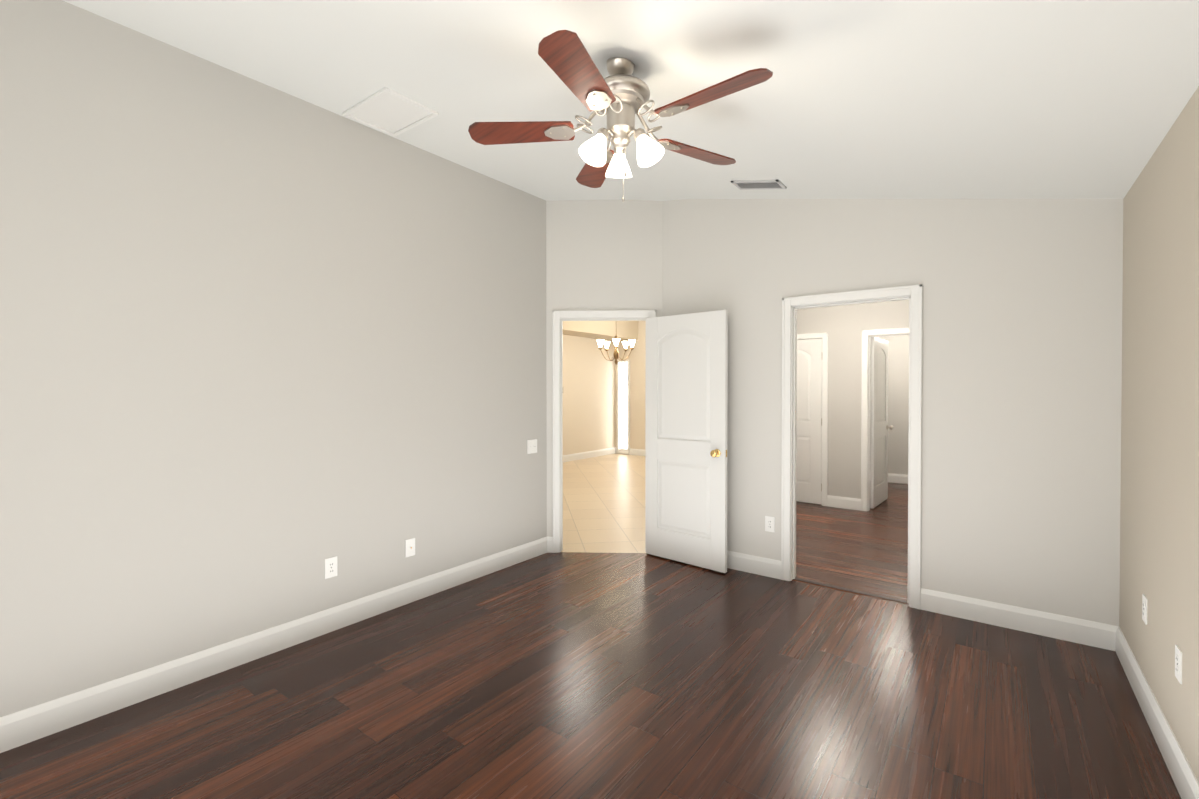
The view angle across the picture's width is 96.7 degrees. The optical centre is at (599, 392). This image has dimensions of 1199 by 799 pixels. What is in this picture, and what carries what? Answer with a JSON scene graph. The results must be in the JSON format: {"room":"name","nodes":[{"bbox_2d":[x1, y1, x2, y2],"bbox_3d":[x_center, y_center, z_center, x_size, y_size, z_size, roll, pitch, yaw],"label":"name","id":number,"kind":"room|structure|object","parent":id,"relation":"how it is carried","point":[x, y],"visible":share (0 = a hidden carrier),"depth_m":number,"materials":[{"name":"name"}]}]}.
{"room":"empty bedroom","nodes":[
{"label":"empty bedroom","id":0,"kind":"room"},
{"bbox_2d":[0,0,546,716],"bbox_3d":[-1.841,-0.146,2.897,0.120,3.111,4.450,0,1,37],"label":"wall","id":1,"kind":"structure","parent":0,"point":[266,352],"depth_m":2.71,"materials":[{"name":"grey paint"}]},
{"bbox_2d":[325,556,336,578],"bbox_3d":[-1.584,1.032,3.147,0.008,0.116,0.072,0,1,37],"label":"electrical outlet","id":2,"kind":"object","parent":1,"relation":"attached to","point":[330,567],"visible":1,"depth_m":3.14,"materials":[{"name":"white plastic"}]},
{"bbox_2d":[405,538,414,556],"bbox_3d":[-1.264,1.038,3.570,0.015,0.116,0.072,0,1,37],"label":"jack","id":3,"kind":"object","parent":1,"relation":"attached to","point":[410,547],"visible":1,"depth_m":3.57,"materials":[{"name":"white plastic"}]},
{"bbox_2d":[527,439,536,453],"bbox_3d":[-0.566,0.453,4.503,0.009,0.116,0.116,0,1,37],"label":"switch plate","id":4,"kind":"object","parent":1,"relation":"attached to","point":[531,446],"visible":1,"depth_m":4.50,"materials":[{"name":"white plastic"}]},
{"bbox_2d":[0,537,1198,798],"bbox_3d":[-0.109,1.351,2.049,3.690,0.135,4.900,0,1,37],"label":"baseboard","id":5,"kind":"structure","parent":1,"relation":"attached to","point":[48,719],"depth_m":2.87,"materials":[{"name":"white wood"}]},
{"bbox_2d":[552,284,922,609],"bbox_3d":[1.692,0.335,5.241,2.813,2.103,3.501,0,1,37],"label":"door frames","id":6,"kind":"structure","parent":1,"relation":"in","point":[915,292],"depth_m":3.96,"materials":[{"name":"white wood"}]},
{"bbox_2d":[563,335,614,454],"bbox_3d":[-1.807,-0.135,8.844,0.120,2.970,7.260,0,1,37],"label":"wall","id":7,"kind":"structure","parent":0,"point":[589,397],"depth_m":10.84,"materials":[{"name":"beige paint"}]},
{"bbox_2d":[563,447,614,461],"bbox_3d":[-1.752,1.282,8.817,0.016,0.135,7.020,0,1,37],"label":"baseboard","id":8,"kind":"structure","parent":7,"relation":"attached to","point":[590,454],"depth_m":10.85,"materials":[{"name":"white wood"}]},
{"bbox_2d":[0,453,1180,798],"bbox_3d":[0.123,1.435,5.309,7.340,0.100,10.520,0,1,37],"label":"floor","id":9,"kind":"structure","parent":0,"point":[592,676],"depth_m":2.44,"materials":[{"name":"brown wood"}]},
{"bbox_2d":[793,577,908,603],"bbox_3d":[1.766,1.398,3.782,0.760,0.005,0.050,0,1,37],"label":"transition strip","id":10,"kind":"object","parent":9,"relation":"on","point":[854,591],"visible":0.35,"depth_m":3.76,"materials":[{"name":"brown wood"}]},
{"bbox_2d":[546,200,662,536],"bbox_3d":[0.043,-0.164,4.684,1.007,3.111,0.120,0,1,2],"label":"wall","id":11,"kind":"structure","parent":0,"point":[604,254],"depth_m":4.62,"materials":[{"name":"white paint"}]},
{"bbox_2d":[645,310,727,572],"bbox_3d":[0.674,0.373,4.326,0.763,2.020,0.170,0,1,37],"label":"bedroom door","id":12,"kind":"structure","parent":11,"relation":"in","point":[686,394],"depth_m":4.30,"materials":[{"name":"white wood"}]},
{"bbox_2d":[615,321,645,449],"bbox_3d":[2.124,-0.151,10.364,4.360,2.970,0.120,0,1,37],"label":"wall","id":13,"kind":"structure","parent":0,"point":[637,357],"depth_m":11.28,"materials":[{"name":"beige paint"}]},
{"bbox_2d":[617,360,629,453],"bbox_3d":[0.513,0.303,11.478,0.330,2.020,0.030,0,1,37],"label":"room window","id":14,"kind":"structure","parent":13,"relation":"in","point":[623,404],"depth_m":11.48,"materials":[{"name":"white"}]},
{"bbox_2d":[615,447,644,455],"bbox_3d":[2.047,1.267,10.351,4.210,0.135,0.016,0,1,37],"label":"baseboard","id":15,"kind":"structure","parent":13,"relation":"attached to","point":[640,452],"depth_m":11.31,"materials":[{"name":"white wood"}]},
{"bbox_2d":[63,0,1198,200],"bbox_3d":[-0.127,-1.385,1.997,3.810,0.713,4.960,0,1,37],"label":"ceiling","id":16,"kind":"structure","parent":0,"point":[969,99],"depth_m":2.34,"materials":[{"name":"white paint"}]},
{"bbox_2d":[342,87,438,136],"bbox_3d":[-1.233,-1.646,3.146,0.460,0.016,0.340,0,1,37],"label":"attic hatch","id":17,"kind":"object","parent":16,"relation":"attached to","point":[391,112],"visible":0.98,"depth_m":3.13,"materials":[{"name":"white paint"}]},
{"bbox_2d":[468,30,772,201],"bbox_3d":[0.124,-1.156,2.300,1.253,0.603,1.293,0,1,37],"label":"ceiling fan","id":18,"kind":"object","parent":16,"relation":"hanging from","point":[619,97],"visible":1,"depth_m":2.27,"materials":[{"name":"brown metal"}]},
{"bbox_2d":[731,180,786,189],"bbox_3d":[1.107,-1.448,3.709,0.335,0.082,0.170,0,1,37],"label":"ceiling vent","id":19,"kind":"object","parent":16,"relation":"in","point":[756,184],"visible":1,"depth_m":3.69,"materials":[{"name":"grey metal"}]},
{"bbox_2d":[797,300,908,498],"bbox_3d":[3.133,0.141,6.244,2.190,2.470,0.120,0,1,37],"label":"wall","id":20,"kind":"structure","parent":0,"point":[843,326],"depth_m":6.25,"materials":[{"name":"grey paint"}]},
{"bbox_2d":[796,339,821,503],"bbox_3d":[2.494,0.350,6.672,0.574,2.020,0.171,0,1,37],"label":"closet door","id":21,"kind":"structure","parent":20,"relation":"in","point":[809,431],"depth_m":6.58,"materials":[{"name":"white"}]},
{"bbox_2d":[827,495,860,510],"bbox_3d":[2.908,1.307,6.339,0.374,0.135,0.016,0,1,37],"label":"baseboard","id":22,"kind":"structure","parent":20,"relation":"attached to","point":[844,502],"depth_m":6.33,"materials":[{"name":"white wood"}]},
{"bbox_2d":[870,337,892,508],"bbox_3d":[3.463,0.351,6.552,0.171,2.020,0.765,0,1,37],"label":"room door","id":23,"kind":"structure","parent":20,"relation":"in","point":[879,431],"depth_m":6.47,"materials":[{"name":"white wood"}]},
{"bbox_2d":[888,473,907,483],"bbox_3d":[4.468,1.290,8.044,2.190,0.135,0.016,0,1,37],"label":"baseboard","id":24,"kind":"structure","parent":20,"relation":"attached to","point":[894,478],"depth_m":8.02,"materials":[{"name":"white wood"}]},
{"bbox_2d":[663,199,1122,625],"bbox_3d":[1.726,-0.146,3.797,2.860,3.092,0.120,0,1,37],"label":"wall","id":25,"kind":"structure","parent":0,"point":[1021,396],"depth_m":3.28,"materials":[{"name":"white paint"}]},
{"bbox_2d":[765,516,774,531],"bbox_3d":[1.295,0.998,4.050,0.072,0.116,0.008,0,1,37],"label":"electrical outlet","id":26,"kind":"object","parent":25,"relation":"attached to","point":[769,523],"visible":1,"depth_m":4.05,"materials":[{"name":"white plastic"}]},
{"bbox_2d":[1119,86,1198,781],"bbox_3d":[1.418,0.175,0.897,0.120,2.510,5.140,0,1,37],"label":"wall","id":27,"kind":"structure","parent":0,"point":[1159,534],"depth_m":2.15,"materials":[{"name":"beige paint"}]},
{"bbox_2d":[1142,594,1146,624],"bbox_3d":[2.456,0.975,2.402,0.008,0.116,0.072,0,1,37],"label":"electrical outlet","id":28,"kind":"object","parent":27,"relation":"attached to","point":[1144,608],"visible":1,"depth_m":2.39,"materials":[{"name":"white plastic"}]},
{"bbox_2d":[1175,644,1181,683],"bbox_3d":[2.120,0.994,1.953,0.008,0.116,0.072,0,1,37],"label":"electrical outlet","id":29,"kind":"object","parent":27,"relation":"attached to","point":[1178,663],"visible":1,"depth_m":1.94,"materials":[{"name":"white plastic"}]},
{"bbox_3d":[-0.100,-1.637,7.554,4.380,0.100,7.260,0,1,37],"label":"ceiling","id":30,"kind":"structure","parent":0,"visible":0},
{"bbox_2d":[563,321,637,340],"bbox_3d":[-1.518,-1.358,8.616,0.600,0.520,7.020,0,1,37],"label":"beam","id":31,"kind":"structure","parent":30,"relation":"attached to","point":[621,330],"depth_m":10.38,"materials":[{"name":"beige paint"}]},
{"bbox_2d":[597,335,635,363],"bbox_3d":[0.289,-1.029,8.748,0.635,1.140,0.614,0,1,37],"label":"chandelier","id":32,"kind":"object","parent":30,"relation":"hanging from","point":[616,340],"visible":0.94,"depth_m":8.70,"materials":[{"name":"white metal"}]}
]}

